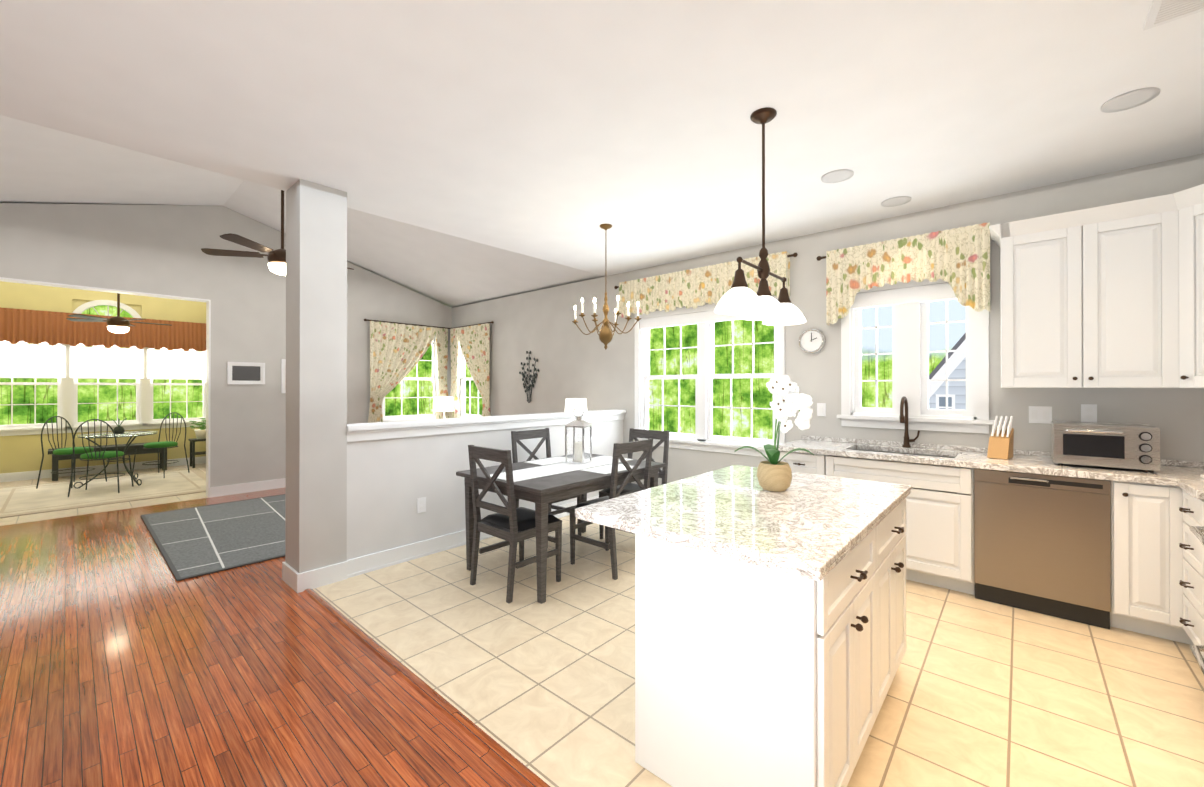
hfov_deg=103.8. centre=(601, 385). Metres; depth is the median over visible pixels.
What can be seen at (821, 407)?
switch plate
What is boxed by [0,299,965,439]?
backdrop
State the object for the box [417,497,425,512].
outlet
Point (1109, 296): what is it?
upper cabinet
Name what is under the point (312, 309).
wall
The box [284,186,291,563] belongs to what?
wall
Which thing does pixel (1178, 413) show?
wall
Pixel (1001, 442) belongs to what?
knife block
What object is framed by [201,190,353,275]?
fan
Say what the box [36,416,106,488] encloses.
bistro chair
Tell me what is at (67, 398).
window
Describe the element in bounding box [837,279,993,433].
window
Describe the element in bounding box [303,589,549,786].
trim
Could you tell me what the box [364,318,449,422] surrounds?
curtain
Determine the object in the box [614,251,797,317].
valance
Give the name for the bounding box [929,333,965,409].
house
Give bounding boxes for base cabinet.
[635,521,882,786]
[778,451,974,594]
[883,498,905,701]
[1110,481,1169,639]
[1170,486,1203,657]
[1189,526,1203,675]
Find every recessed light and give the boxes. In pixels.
[821,169,853,182]
[881,196,910,206]
[1101,87,1159,112]
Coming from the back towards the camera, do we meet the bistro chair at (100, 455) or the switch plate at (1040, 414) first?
the bistro chair at (100, 455)
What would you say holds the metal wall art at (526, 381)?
attached to the wall at (312, 309)
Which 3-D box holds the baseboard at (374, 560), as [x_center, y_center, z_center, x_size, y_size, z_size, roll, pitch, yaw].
[-0.913,1.339,4.707,0.024,0.125,3.170,0,0,42]
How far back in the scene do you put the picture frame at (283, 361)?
6.50 m
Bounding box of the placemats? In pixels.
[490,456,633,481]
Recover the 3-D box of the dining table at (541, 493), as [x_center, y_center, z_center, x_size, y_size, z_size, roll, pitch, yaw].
[-0.285,1.026,3.778,0.970,0.745,1.390,0,0,42]
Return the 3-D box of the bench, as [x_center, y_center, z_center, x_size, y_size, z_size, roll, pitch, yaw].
[-7.790,1.184,7.513,0.400,0.450,1.330,0,0,42]
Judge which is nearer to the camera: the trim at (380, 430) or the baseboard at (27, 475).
the trim at (380, 430)
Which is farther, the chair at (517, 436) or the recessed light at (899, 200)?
the chair at (517, 436)
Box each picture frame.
[227,362,264,383]
[281,359,285,392]
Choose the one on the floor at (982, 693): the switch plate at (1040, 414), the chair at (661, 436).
the chair at (661, 436)
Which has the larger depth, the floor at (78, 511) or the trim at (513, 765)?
the floor at (78, 511)
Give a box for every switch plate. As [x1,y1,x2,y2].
[817,403,825,415]
[1029,406,1051,423]
[1081,404,1096,421]
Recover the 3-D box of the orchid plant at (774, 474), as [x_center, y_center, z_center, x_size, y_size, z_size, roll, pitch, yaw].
[0.809,0.215,2.216,0.324,0.545,0.248,0,0,42]
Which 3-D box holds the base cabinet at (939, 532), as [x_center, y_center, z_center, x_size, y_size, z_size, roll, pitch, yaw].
[2.139,0.969,3.727,1.285,0.858,0.659,0,0,42]
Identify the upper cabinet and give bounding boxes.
[997,196,1160,387]
[1161,184,1203,387]
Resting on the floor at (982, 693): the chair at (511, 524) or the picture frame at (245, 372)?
the chair at (511, 524)
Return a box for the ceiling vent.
[1143,0,1203,30]
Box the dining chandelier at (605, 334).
[572,224,641,349]
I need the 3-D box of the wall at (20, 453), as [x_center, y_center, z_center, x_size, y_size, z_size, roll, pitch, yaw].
[-5.550,-0.147,5.453,0.010,3.100,2.790,0,0,42]
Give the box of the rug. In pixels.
[140,494,284,580]
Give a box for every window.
[0,300,205,435]
[381,336,438,421]
[458,346,481,417]
[635,296,784,456]
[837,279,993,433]
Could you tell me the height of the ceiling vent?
0.010 m
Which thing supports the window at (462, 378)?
in the wall at (312, 309)
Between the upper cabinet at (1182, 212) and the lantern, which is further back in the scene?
the lantern
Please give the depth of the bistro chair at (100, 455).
6.06 m
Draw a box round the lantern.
[564,406,591,463]
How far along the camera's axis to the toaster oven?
2.78 m
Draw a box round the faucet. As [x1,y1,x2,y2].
[899,396,919,447]
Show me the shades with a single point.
(30, 361)
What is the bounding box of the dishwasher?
[974,468,1110,629]
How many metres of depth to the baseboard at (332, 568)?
3.28 m
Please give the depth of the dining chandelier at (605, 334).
4.11 m
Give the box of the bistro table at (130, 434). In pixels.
[73,431,157,488]
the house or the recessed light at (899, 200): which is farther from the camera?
the house
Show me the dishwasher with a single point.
(1042, 543)
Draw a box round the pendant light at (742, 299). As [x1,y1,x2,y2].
[714,107,805,325]
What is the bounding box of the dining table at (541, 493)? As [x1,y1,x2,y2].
[456,453,665,603]
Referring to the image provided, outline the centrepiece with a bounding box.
[111,418,126,433]
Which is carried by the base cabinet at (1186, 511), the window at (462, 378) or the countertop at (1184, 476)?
the countertop at (1184, 476)
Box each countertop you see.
[575,465,910,580]
[776,435,1203,499]
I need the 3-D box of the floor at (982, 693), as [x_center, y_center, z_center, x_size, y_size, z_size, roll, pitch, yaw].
[1.060,1.446,2.919,5.180,0.100,3.610,0,0,42]
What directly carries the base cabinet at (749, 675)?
on the floor at (982, 693)
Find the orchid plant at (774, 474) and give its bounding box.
[734,373,813,491]
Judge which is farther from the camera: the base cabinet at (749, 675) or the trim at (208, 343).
the trim at (208, 343)
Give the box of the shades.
[0,343,205,379]
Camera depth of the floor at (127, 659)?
2.21 m
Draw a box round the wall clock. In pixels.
[799,328,825,353]
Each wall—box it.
[0,203,283,486]
[0,281,205,473]
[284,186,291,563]
[288,179,623,572]
[624,153,1203,485]
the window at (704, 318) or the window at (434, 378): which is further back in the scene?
the window at (434, 378)
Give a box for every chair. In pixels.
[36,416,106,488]
[68,419,133,496]
[132,412,189,477]
[468,445,561,602]
[511,428,581,547]
[569,438,652,579]
[599,428,668,538]
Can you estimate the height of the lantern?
0.474 m
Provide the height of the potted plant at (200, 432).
0.388 m
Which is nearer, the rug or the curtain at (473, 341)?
the rug
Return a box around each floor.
[0,463,207,525]
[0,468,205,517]
[0,487,525,786]
[313,515,1203,786]
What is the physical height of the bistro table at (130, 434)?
0.717 m
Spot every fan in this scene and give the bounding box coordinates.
[66,293,171,332]
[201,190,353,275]
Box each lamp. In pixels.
[434,397,453,418]
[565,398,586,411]
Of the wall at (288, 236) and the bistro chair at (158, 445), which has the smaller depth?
the wall at (288, 236)
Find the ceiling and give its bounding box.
[0,0,1203,307]
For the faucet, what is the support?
on the countertop at (1184, 476)
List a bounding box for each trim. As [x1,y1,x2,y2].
[0,277,210,497]
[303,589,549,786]
[347,409,625,441]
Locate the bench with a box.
[48,442,166,480]
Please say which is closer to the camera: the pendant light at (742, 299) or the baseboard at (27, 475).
the pendant light at (742, 299)
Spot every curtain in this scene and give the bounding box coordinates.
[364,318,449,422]
[449,321,493,417]
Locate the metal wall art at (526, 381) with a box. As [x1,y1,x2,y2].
[519,351,538,402]
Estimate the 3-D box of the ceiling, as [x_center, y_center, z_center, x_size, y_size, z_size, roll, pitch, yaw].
[-1.522,-1.904,3.052,9.210,1.000,6.850,0,0,42]
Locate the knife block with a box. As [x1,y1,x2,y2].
[987,416,1013,458]
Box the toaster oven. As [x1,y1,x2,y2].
[1051,421,1159,472]
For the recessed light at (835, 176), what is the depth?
3.16 m
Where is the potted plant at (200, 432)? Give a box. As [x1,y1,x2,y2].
[189,418,205,438]
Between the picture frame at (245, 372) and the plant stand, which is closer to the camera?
the picture frame at (245, 372)
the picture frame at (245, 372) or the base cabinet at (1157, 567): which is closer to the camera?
the base cabinet at (1157, 567)
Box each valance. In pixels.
[0,307,205,351]
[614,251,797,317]
[816,222,989,324]
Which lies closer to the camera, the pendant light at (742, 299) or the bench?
the pendant light at (742, 299)
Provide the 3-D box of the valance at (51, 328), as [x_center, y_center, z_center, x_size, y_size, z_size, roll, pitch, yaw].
[-8.016,-0.862,7.633,0.100,0.526,2.922,0,0,42]
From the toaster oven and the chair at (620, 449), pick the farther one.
the chair at (620, 449)
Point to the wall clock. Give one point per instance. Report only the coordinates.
(812, 340)
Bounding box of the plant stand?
[189,438,205,467]
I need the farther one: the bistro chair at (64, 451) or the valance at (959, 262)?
the bistro chair at (64, 451)
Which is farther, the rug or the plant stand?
the plant stand
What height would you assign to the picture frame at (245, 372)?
0.290 m
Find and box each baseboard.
[0,456,205,481]
[209,478,285,497]
[282,562,303,592]
[304,564,335,575]
[336,495,598,575]
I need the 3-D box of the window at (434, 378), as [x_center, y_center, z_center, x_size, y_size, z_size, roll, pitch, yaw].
[-3.220,-0.100,7.925,0.200,1.520,1.180,0,0,42]
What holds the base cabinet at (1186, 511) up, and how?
on the floor at (982, 693)
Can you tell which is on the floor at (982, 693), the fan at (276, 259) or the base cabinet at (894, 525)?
the base cabinet at (894, 525)
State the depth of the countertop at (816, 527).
1.78 m
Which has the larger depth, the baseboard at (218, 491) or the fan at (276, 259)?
the baseboard at (218, 491)
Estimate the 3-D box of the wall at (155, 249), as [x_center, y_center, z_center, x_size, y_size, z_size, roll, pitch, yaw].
[-2.110,-0.452,3.562,0.050,3.700,6.540,0,0,42]
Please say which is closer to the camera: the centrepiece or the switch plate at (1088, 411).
the switch plate at (1088, 411)
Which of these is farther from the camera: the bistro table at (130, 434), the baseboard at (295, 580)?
the bistro table at (130, 434)
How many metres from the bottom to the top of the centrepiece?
0.211 m
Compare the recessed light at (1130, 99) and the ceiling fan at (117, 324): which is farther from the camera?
the ceiling fan at (117, 324)

